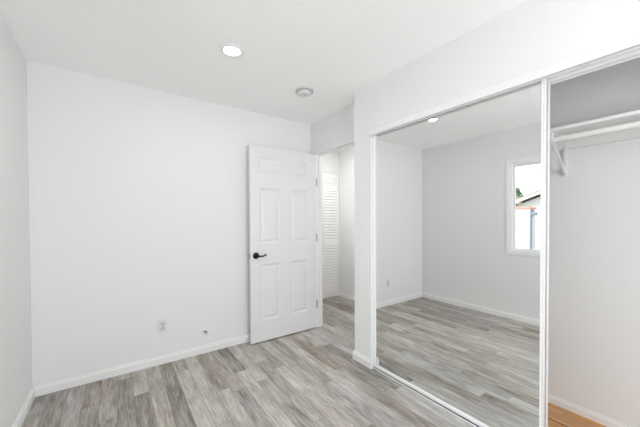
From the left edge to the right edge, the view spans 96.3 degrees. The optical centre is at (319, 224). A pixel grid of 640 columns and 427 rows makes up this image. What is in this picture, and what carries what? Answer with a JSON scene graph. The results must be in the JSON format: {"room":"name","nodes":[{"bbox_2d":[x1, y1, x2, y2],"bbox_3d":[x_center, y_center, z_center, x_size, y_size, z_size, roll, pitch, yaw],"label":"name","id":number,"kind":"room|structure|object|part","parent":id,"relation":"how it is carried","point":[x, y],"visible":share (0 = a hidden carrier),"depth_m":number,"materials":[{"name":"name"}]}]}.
{"room":"empty bedroom","nodes":[
{"label":"empty bedroom","id":0,"kind":"room"},
{"bbox_2d":[0,14,32,426],"bbox_3d":[-0.890,0.060,0.283,0.100,2.422,4.490,-1,1,-35],"label":"wall","id":1,"kind":"structure","parent":0,"point":[16,380],"depth_m":1.75,"materials":[{"name":"white paint"}]},
{"bbox_2d":[12,386,34,426],"bbox_3d":[-0.839,1.233,0.333,0.013,0.075,4.290,-1,1,-35],"label":"baseboard","id":2,"kind":"structure","parent":1,"relation":"attached to","point":[24,410],"depth_m":1.86,"materials":[{"name":"white paint"}]},
{"bbox_2d":[26,60,310,387],"bbox_3d":[-1.169,0.025,2.776,2.527,2.422,0.100,-1,1,-35],"label":"wall","id":3,"kind":"structure","parent":0,"point":[139,195],"depth_m":2.42,"materials":[{"name":"white paint"}]},
{"bbox_2d":[35,334,249,396],"bbox_3d":[-1.085,1.198,2.779,2.414,0.075,0.013,-1,1,-35],"label":"baseboard","id":4,"kind":"structure","parent":3,"relation":"attached to","point":[55,386],"depth_m":2.42,"materials":[{"name":"white paint"}]},
{"bbox_2d":[158,319,166,332],"bbox_3d":[-1.402,0.905,2.554,0.072,0.116,0.009,-1,1,-35],"label":"wall outlet","id":5,"kind":"object","parent":3,"relation":"attached to","point":[162,324],"visible":1,"depth_m":2.55,"materials":[{"name":"white plastic"}]},
{"bbox_2d":[315,140,353,327],"bbox_3d":[0.225,0.194,3.078,0.093,2.063,0.840,-1,1,-35],"label":"door frame","id":6,"kind":"structure","parent":3,"relation":"attached to","point":[319,280],"depth_m":3.40,"materials":[{"name":"white paint"}]},
{"bbox_2d":[248,145,317,343],"bbox_3d":[-0.380,0.201,3.156,0.838,2.028,0.151,-1,1,-35],"label":"door","id":7,"kind":"structure","parent":6,"relation":"attached to","point":[282,183],"depth_m":3.11,"materials":[{"name":"white paint"}]},
{"bbox_2d":[0,0,525,150],"bbox_3d":[0.352,-1.226,1.648,3.736,0.100,5.305,-1,1,-35],"label":"ceiling","id":8,"kind":"structure","parent":0,"point":[336,49],"depth_m":1.83,"materials":[{"name":"white paint"}]},
{"bbox_2d":[219,43,243,57],"bbox_3d":[-0.596,-1.174,1.939,0.160,0.006,0.160,-1,1,-35],"label":"recessed light","id":9,"kind":"object","parent":8,"relation":"in","point":[230,50],"visible":1,"depth_m":1.93,"materials":[{"name":"white plastic"}]},
{"bbox_2d":[224,46,239,55],"bbox_3d":[-0.596,-1.175,1.939,0.108,0.003,0.108,-1,1,-35],"label":"diffuser","id":10,"kind":"object","parent":9,"relation":"attached to","point":[228,50],"depth_m":1.94,"materials":[{"name":"white plastic"}]},
{"bbox_2d":[296,87,313,96],"bbox_3d":[-0.137,-1.167,2.543,0.160,0.042,0.160,-1,1,-35],"label":"smoke detector","id":11,"kind":"object","parent":8,"relation":"attached to","point":[301,91],"visible":1,"depth_m":2.50,"materials":[{"name":"grey plastic"}]},
{"bbox_2d":[21,296,605,426],"bbox_3d":[0.363,1.305,1.685,3.736,0.120,5.305,-1,1,-35],"label":"floor","id":12,"kind":"structure","parent":0,"point":[311,377],"depth_m":2.09,"materials":[{"name":"grey laminate"}]},
{"bbox_2d":[372,367,479,426],"bbox_3d":[1.163,1.238,1.539,0.104,0.011,2.344,-1,1,-35],"label":"floor track","id":13,"kind":"object","parent":12,"relation":"on","point":[374,368],"visible":0.19,"depth_m":2.02,"materials":[{"name":"grey metal"}]},
{"bbox_2d":[373,79,546,426],"bbox_3d":[0.810,0.227,1.970,0.025,2.000,1.207,-1,1,-35],"label":"mirror door","id":14,"kind":"structure","parent":13,"relation":"on","point":[459,194],"depth_m":1.80,"materials":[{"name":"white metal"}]},
{"bbox_3d":[0.816,1.217,1.986,0.020,0.020,1.182,-1,1,-35],"label":"rail","id":15,"kind":"part","parent":14,"relation":"part of","materials":[{"name":"white metal"}]},
{"bbox_2d":[544,82,549,426],"bbox_3d":[0.850,0.227,1.998,0.025,2.000,1.206,-1,1,-35],"label":"mirror door","id":16,"kind":"structure","parent":13,"relation":"on","point":[548,84],"depth_m":1.50,"materials":[{"name":"white metal"}]},
{"bbox_2d":[322,151,339,295],"bbox_3d":[-0.294,0.018,4.730,1.159,2.472,0.650,-1,1,-35],"label":"wall","id":17,"kind":"structure","parent":0,"point":[330,161],"depth_m":4.74,"materials":[{"name":"white paint"}]},
{"bbox_2d":[322,173,338,297],"bbox_3d":[0.045,0.178,4.580,0.658,2.017,0.058,-1,1,-35],"label":"door","id":18,"kind":"structure","parent":17,"relation":"in","point":[327,244],"depth_m":4.68,"materials":[{"name":"white paint"}]},
{"bbox_3d":[-0.099,0.180,4.495,0.324,2.017,0.028,-1,1,-35],"label":"bifold panel","id":19,"kind":"part","parent":18,"relation":"part of","materials":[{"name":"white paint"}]},
{"bbox_2d":[311,103,353,154],"bbox_3d":[-0.035,0.010,3.441,0.093,2.422,1.754,-1,1,-35],"label":"wall","id":20,"kind":"structure","parent":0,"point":[336,129],"depth_m":3.08,"materials":[{"name":"white paint"}]},
{"bbox_2d":[339,146,354,296],"bbox_3d":[0.693,0.000,3.926,0.576,2.422,2.004,-1,1,-35],"label":"wall","id":21,"kind":"structure","parent":0,"point":[346,156],"depth_m":4.61,"materials":[{"name":"white paint"}]},
{"bbox_2d":[339,292,354,301],"bbox_3d":[0.832,1.171,4.069,0.013,0.075,1.754,-1,1,-35],"label":"baseboard","id":22,"kind":"structure","parent":21,"relation":"attached to","point":[343,295],"depth_m":4.62,"materials":[{"name":"white paint"}]},
{"bbox_2d":[354,84,373,366],"bbox_3d":[0.434,0.021,2.572,0.147,2.422,0.207,-1,1,-35],"label":"wall","id":23,"kind":"structure","parent":0,"point":[363,141],"depth_m":2.51,"materials":[{"name":"white paint"}]},
{"bbox_2d":[371,0,639,128],"bbox_3d":[1.152,-0.984,1.505,0.110,0.387,2.344,-1,1,-35],"label":"wall closet header","id":24,"kind":"structure","parent":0,"point":[531,35],"depth_m":1.59,"materials":[{"name":"white paint"}]},
{"bbox_2d":[370,32,639,136],"bbox_3d":[1.144,-0.764,1.502,0.120,0.060,2.344,-1,1,-35],"label":"door track","id":25,"kind":"object","parent":24,"relation":"attached to","point":[627,48],"visible":0.91,"depth_m":1.43,"materials":[{"name":"white metal"}]},
{"bbox_2d":[548,57,639,426],"bbox_3d":[1.922,0.029,1.607,0.100,2.422,3.200,-1,1,-35],"label":"wall","id":26,"kind":"structure","parent":0,"point":[594,322],"depth_m":1.79,"materials":[{"name":"white paint"}]},
{"bbox_2d":[353,350,630,426],"bbox_3d":[1.555,1.206,1.461,0.696,0.075,3.364,-1,1,-35],"label":"baseboard","id":27,"kind":"structure","parent":26,"relation":"attached to","point":[603,420],"depth_m":1.88,"materials":[{"name":"white paint"}]},
{"bbox_2d":[550,110,639,136],"bbox_3d":[1.754,-0.567,1.481,0.305,0.019,3.200,-1,1,-35],"label":"closet shelf","id":28,"kind":"object","parent":26,"relation":"attached to","point":[633,116],"visible":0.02,"depth_m":1.60,"materials":[{"name":"white paint"}]},
{"bbox_2d":[550,127,639,151],"bbox_3d":[1.871,-0.528,1.565,0.018,0.062,3.200,-1,1,-35],"label":"cleat","id":29,"kind":"object","parent":26,"relation":"attached to","point":[633,133],"visible":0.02,"depth_m":1.76,"materials":[{"name":"white paint"}]},
{"bbox_2d":[550,132,567,176],"bbox_3d":[1.515,-0.439,1.818,0.271,0.244,0.020,-1,1,-35],"label":"shelf bracket","id":30,"kind":"object","parent":29,"relation":"attached to","point":[552,134],"visible":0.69,"depth_m":1.86,"materials":[{"name":"white metal"}]},
{"bbox_3d":[1.624,-0.440,1.895,0.003,0.244,0.020,-1,1,-35],"label":"wall plate","id":31,"kind":"part","parent":30,"relation":"part of","materials":[{"name":"white metal"}]},
{"bbox_2d":[554,121,639,141],"bbox_3d":[1.667,-0.514,1.420,0.033,0.033,3.200,-1,1,-35],"label":"closet rod","id":32,"kind":"object","parent":29,"relation":"attached to","point":[626,126],"visible":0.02,"depth_m":1.58,"materials":[{"name":"white paint"}]}
]}

